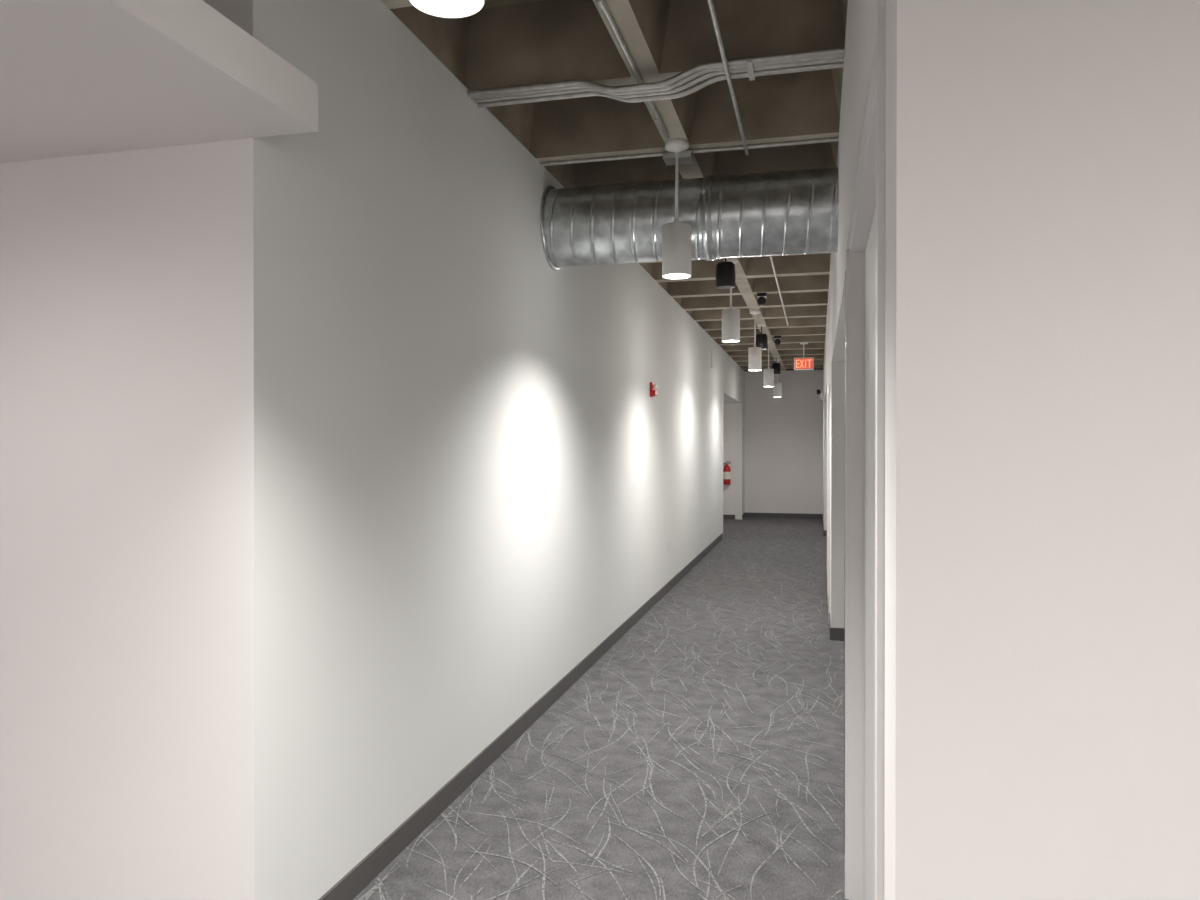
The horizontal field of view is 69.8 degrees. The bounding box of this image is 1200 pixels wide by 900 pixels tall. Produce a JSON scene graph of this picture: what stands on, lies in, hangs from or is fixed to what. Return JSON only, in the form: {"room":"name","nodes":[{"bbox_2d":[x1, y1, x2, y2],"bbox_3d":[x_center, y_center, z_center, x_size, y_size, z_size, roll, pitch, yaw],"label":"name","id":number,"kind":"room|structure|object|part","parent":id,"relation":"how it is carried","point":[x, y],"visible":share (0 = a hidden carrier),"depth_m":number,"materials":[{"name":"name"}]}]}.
{"room":"office corridor","nodes":[
{"label":"office corridor","id":0,"kind":"room"},
{"bbox_2d":[0,0,284,899],"bbox_3d":[-2.400,-0.054,2.945,2.900,3.280,0.150,0,0,14],"label":"wall","id":1,"kind":"structure","parent":0,"point":[142,375],"depth_m":2.62,"materials":[{"name":"paint"}]},
{"bbox_2d":[0,0,317,162],"bbox_3d":[-2.977,-0.969,0.229,3.113,0.135,5.390,0,0,14],"label":"ceiling soffit","id":2,"kind":"structure","parent":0,"point":[78,77],"depth_m":2.17,"materials":[{"name":"paint"}]},
{"bbox_2d":[284,0,744,899],"bbox_3d":[1.072,-0.091,11.045,0.150,3.280,17.260,0,0,14],"label":"wall","id":3,"kind":"structure","parent":0,"point":[485,479],"depth_m":3.72,"materials":[{"name":"paint"}]},
{"bbox_2d":[318,513,744,899],"bbox_3d":[1.131,1.499,10.960,0.011,0.100,17.410,0,0,14],"label":"baseboard","id":4,"kind":"structure","parent":3,"relation":"attached to","point":[378,859],"depth_m":4.06,"materials":[{"name":"grey rubber"}]},
{"bbox_2d":[650,382,657,396],"bbox_3d":[0.532,-0.594,8.476,0.065,0.140,0.120,0,0,14],"label":"fire alarm strobe","id":5,"kind":"object","parent":3,"relation":"attached to","point":[653,386],"visible":1,"depth_m":8.43,"materials":[{"name":"red plastic"}]},
{"bbox_3d":[0.515,-0.595,8.481,0.030,0.140,0.120,0,0,14],"label":"plate","id":6,"kind":"part","parent":5,"relation":"part of","materials":[{"name":"red plastic"}]},
{"bbox_2d":[540,167,837,269],"bbox_3d":[0.534,-1.376,5.140,1.707,0.510,0.510,0,0,14],"label":"spiral duct","id":7,"kind":"object","parent":3,"relation":"attached to","point":[792,212],"visible":0.94,"depth_m":4.94,"materials":[{"name":"silver metal"}]},
{"bbox_2d":[711,348,713,369],"bbox_3d":[1.752,-1.412,13.373,0.022,0.300,0.300,0,0,14],"label":"air vent","id":8,"kind":"object","parent":3,"relation":"in","point":[712,350],"visible":1,"depth_m":13.28,"materials":[{"name":"white metal"}]},
{"bbox_2d":[722,392,722,532],"bbox_3d":[2.048,0.266,14.874,0.162,2.530,0.040,0,0,14],"label":"trim","id":9,"kind":"structure","parent":3,"relation":"attached to","point":[722,392],"depth_m":14.84,"materials":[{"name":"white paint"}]},
{"bbox_2d":[723,515,734,518],"bbox_3d":[2.044,1.471,16.923,0.850,0.100,4.000,0,0,14],"label":"baseboard","id":10,"kind":"structure","parent":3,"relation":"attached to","point":[724,516],"depth_m":18.78,"materials":[{"name":"grey rubber"}]},
{"bbox_2d":[353,517,848,899],"bbox_3d":[1.143,1.612,8.177,7.500,0.100,23.100,0,0,14],"label":"floor","id":11,"kind":"structure","parent":0,"point":[777,879],"depth_m":4.21,"materials":[{"name":"carpet"}]},
{"bbox_2d":[381,0,847,370],"bbox_3d":[1.272,-1.948,8.102,7.600,0.460,23.750,0,0,14],"label":"ceiling","id":12,"kind":"structure","parent":0,"point":[506,43],"depth_m":4.63,"materials":[{"name":"concrete"}]},
{"bbox_2d":[409,0,484,17],"bbox_3d":[-0.324,-1.318,1.809,0.162,0.740,0.162,0,0,14],"label":"pendant lamp","id":13,"kind":"object","parent":12,"relation":"hanging from","point":[439,8],"visible":1,"depth_m":1.87,"materials":[{"name":"white metal"}]},
{"bbox_2d":[595,0,669,139],"bbox_3d":[-0.324,-1.673,1.931,0.032,0.032,5.600,0,0,14],"label":"conduit","id":14,"kind":"object","parent":12,"relation":"attached to","point":[602,4],"visible":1,"depth_m":3.64,"materials":[{"name":"metal"}]},
{"bbox_2d":[467,47,844,107],"bbox_3d":[0.215,-1.649,3.878,1.705,0.080,0.199,0,0,14],"label":"bundle","id":15,"kind":"object","parent":12,"relation":"attached to","point":[674,87],"visible":0.99,"depth_m":3.85,"materials":[{"name":"metal"}]},
{"bbox_2d":[662,138,690,278],"bbox_3d":[0.425,-1.332,4.766,0.162,0.740,0.162,0,0,14],"label":"pendant lamp","id":16,"kind":"object","parent":12,"relation":"hanging from","point":[676,236],"visible":1,"depth_m":4.71,"materials":[{"name":"white metal"}]},
{"bbox_3d":[0.425,-1.456,4.765,0.018,0.432,0.018,0,0,14],"label":"stem","id":17,"kind":"part","parent":16,"relation":"part of","materials":[{"name":"white metal"}]},
{"bbox_2d":[539,137,838,165],"bbox_3d":[0.471,-1.672,4.887,1.705,0.059,0.120,0,0,14],"label":"conduit","id":18,"kind":"object","parent":12,"relation":"attached to","point":[686,157],"visible":0.93,"depth_m":4.85,"materials":[{"name":"metal"}]},
{"bbox_2d":[716,258,735,288],"bbox_3d":[1.062,-1.544,7.275,0.168,0.340,0.168,0,0,14],"label":"speaker","id":19,"kind":"object","parent":12,"relation":"hanging from","point":[725,270],"visible":0.77,"depth_m":7.21},
{"bbox_2d":[722,258,739,341],"bbox_3d":[1.175,-1.346,7.722,0.162,0.740,0.162,0,0,14],"label":"pendant lamp","id":20,"kind":"object","parent":12,"relation":"hanging from","point":[730,317],"visible":0.86,"depth_m":7.66,"materials":[{"name":"white metal"}]},
{"bbox_3d":[1.175,-1.470,7.721,0.018,0.432,0.018,0,0,14],"label":"stem","id":21,"kind":"part","parent":20,"relation":"part of","materials":[{"name":"white metal"}]},
{"bbox_2d":[707,0,788,325],"bbox_3d":[0.971,-1.665,5.420,0.035,0.040,13.000,0,0,14],"label":"conduit","id":22,"kind":"object","parent":12,"relation":"attached to","point":[710,2],"depth_m":3.87,"materials":[{"name":"grey metal"}]},
{"bbox_2d":[748,310,761,370],"bbox_3d":[1.924,-1.360,10.678,0.162,0.740,0.162,0,0,14],"label":"pendant lamp","id":23,"kind":"object","parent":12,"relation":"hanging from","point":[754,353],"visible":1,"depth_m":10.62,"materials":[{"name":"white metal"}]},
{"bbox_3d":[1.924,-1.484,10.678,0.018,0.432,0.018,0,0,14],"label":"stem","id":24,"kind":"part","parent":23,"relation":"part of","materials":[{"name":"white metal"}]},
{"bbox_2d":[756,324,767,349],"bbox_3d":[2.236,-1.565,11.909,0.168,0.340,0.168,0,0,14],"label":"speaker","id":25,"kind":"object","parent":12,"relation":"hanging from","point":[761,339],"visible":0.8,"depth_m":11.85},
{"bbox_2d":[757,293,766,305],"bbox_3d":[1.786,-1.657,9.479,0.100,0.135,0.170,0,0,14],"label":"track spotlight","id":26,"kind":"object","parent":12,"relation":"attached to","point":[761,300],"visible":1,"depth_m":9.42,"materials":[{"name":"black metal"}]},
{"bbox_2d":[763,340,773,386],"bbox_3d":[2.674,-1.373,13.635,0.162,0.740,0.162,0,0,14],"label":"pendant lamp","id":27,"kind":"object","parent":12,"relation":"hanging from","point":[768,374],"visible":0.91,"depth_m":13.57,"materials":[{"name":"white metal"}]},
{"bbox_2d":[772,356,780,374],"bbox_3d":[3.293,-1.585,16.077,0.168,0.340,0.168,0,0,14],"label":"speaker","id":28,"kind":"object","parent":12,"relation":"hanging from","point":[776,366],"visible":0.91,"depth_m":16.01},
{"bbox_2d":[773,359,781,397],"bbox_3d":[3.423,-1.387,16.591,0.162,0.740,0.162,0,0,14],"label":"pendant lamp","id":29,"kind":"object","parent":12,"relation":"hanging from","point":[777,389],"visible":0.94,"depth_m":16.52,"materials":[{"name":"white metal"}]},
{"bbox_2d":[774,336,780,344],"bbox_3d":[2.720,-1.674,13.163,0.100,0.135,0.170,0,0,14],"label":"track spotlight","id":30,"kind":"object","parent":12,"relation":"attached to","point":[777,341],"visible":1,"depth_m":13.10,"materials":[{"name":"black metal"}]},
{"bbox_2d":[794,342,813,369],"bbox_3d":[3.308,-1.522,13.958,0.310,0.445,0.080,0,0,14],"label":"exit sign","id":31,"kind":"object","parent":12,"relation":"hanging from","point":[805,363],"visible":1,"depth_m":13.93,"materials":[{"name":"red plastic"}]},
{"bbox_2d":[723,397,733,402],"bbox_3d":[1.972,-1.049,16.930,1.000,0.080,4.300,0,0,14],"label":"ceiling","id":32,"kind":"structure","parent":0,"point":[725,400],"depth_m":17.97,"materials":[{"name":"paint"}]},
{"bbox_2d":[723,403,734,514],"bbox_3d":[2.554,0.247,18.929,0.850,2.530,0.150,0,0,14],"label":"wall","id":33,"kind":"structure","parent":0,"point":[728,408],"depth_m":18.78,"materials":[{"name":"paint"}]},
{"bbox_2d":[723,462,730,484],"bbox_3d":[2.760,0.503,18.701,0.189,0.500,0.165,0,0,-39],"label":"fire extinguisher","id":34,"kind":"object","parent":33,"relation":"attached to","point":[726,470],"visible":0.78,"depth_m":18.63,"materials":[{"name":"red metal"}]},
{"bbox_2d":[745,370,822,513],"bbox_3d":[4.111,-0.130,19.255,2.007,3.280,0.150,0,0,14],"label":"wall","id":35,"kind":"structure","parent":0,"point":[784,434],"depth_m":19.17,"materials":[{"name":"paint"}]},
{"bbox_2d":[745,513,821,518],"bbox_3d":[4.091,1.461,19.184,1.685,0.100,0.011,0,0,14],"label":"baseboard","id":36,"kind":"structure","parent":35,"relation":"attached to","point":[772,515],"depth_m":19.18,"materials":[{"name":"grey rubber"}]},
{"bbox_2d":[823,0,1012,899],"bbox_3d":[2.742,-0.087,10.075,0.150,3.280,18.320,0,0,14],"label":"wall","id":37,"kind":"structure","parent":0,"point":[948,90],"depth_m":1.20,"materials":[{"name":"paint"}]},
{"bbox_2d":[817,389,823,399],"bbox_3d":[4.077,-1.026,15.906,0.130,0.185,0.260,0,0,14],"label":"emergency light","id":38,"kind":"object","parent":37,"relation":"attached to","point":[818,390],"visible":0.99,"depth_m":15.79,"materials":[{"name":"white plastic"}]},
{"bbox_2d":[828,396,828,531],"bbox_3d":[2.189,0.507,8.216,0.006,2.090,0.900,0,0,14],"label":"leaf","id":39,"kind":"object","parent":37,"relation":"attached to","point":[828,396],"visible":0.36,"depth_m":8.52,"materials":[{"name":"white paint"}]},
{"bbox_2d":[827,385,829,623],"bbox_3d":[2.186,0.487,8.217,0.014,2.150,1.000,0,0,14],"label":"frame","id":40,"kind":"object","parent":37,"relation":"attached to","point":[828,533],"visible":0.74,"depth_m":7.74,"materials":[{"name":"white paint"}]},
{"bbox_2d":[822,514,843,640],"bbox_3d":[3.569,1.499,11.043,1.304,0.100,16.050,0,0,14],"label":"baseboard","id":41,"kind":"structure","parent":37,"relation":"attached to","point":[835,633],"depth_m":7.09,"materials":[{"name":"grey rubber"}]},
{"bbox_2d":[844,270,845,851],"bbox_3d":[0.989,0.439,3.393,0.044,2.290,0.060,0,0,14],"label":"trim","id":42,"kind":"structure","parent":37,"relation":"attached to","point":[845,270],"depth_m":3.40,"materials":[{"name":"grey metal"}]},
{"bbox_2d":[845,0,885,899],"bbox_3d":[0.747,0.420,2.232,0.162,2.340,1.710,0,0,14],"label":"frame","id":43,"kind":"object","parent":37,"relation":"attached to","point":[868,190],"visible":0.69,"depth_m":3.00,"materials":[{"name":"white paint"}]},
{"bbox_2d":[864,208,875,899],"bbox_3d":[0.848,0.446,2.615,0.045,2.267,0.788,0,0,14],"label":"door frame","id":44,"kind":"structure","parent":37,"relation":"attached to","point":[870,252],"depth_m":2.66,"materials":[{"name":"white paint"}]},
{"bbox_2d":[1011,0,1199,899],"bbox_3d":[1.766,-0.044,0.950,2.443,3.280,0.150,0,0,14],"label":"wall","id":45,"kind":"structure","parent":0,"point":[1105,504],"depth_m":1.15,"materials":[{"name":"paint"}]}
]}

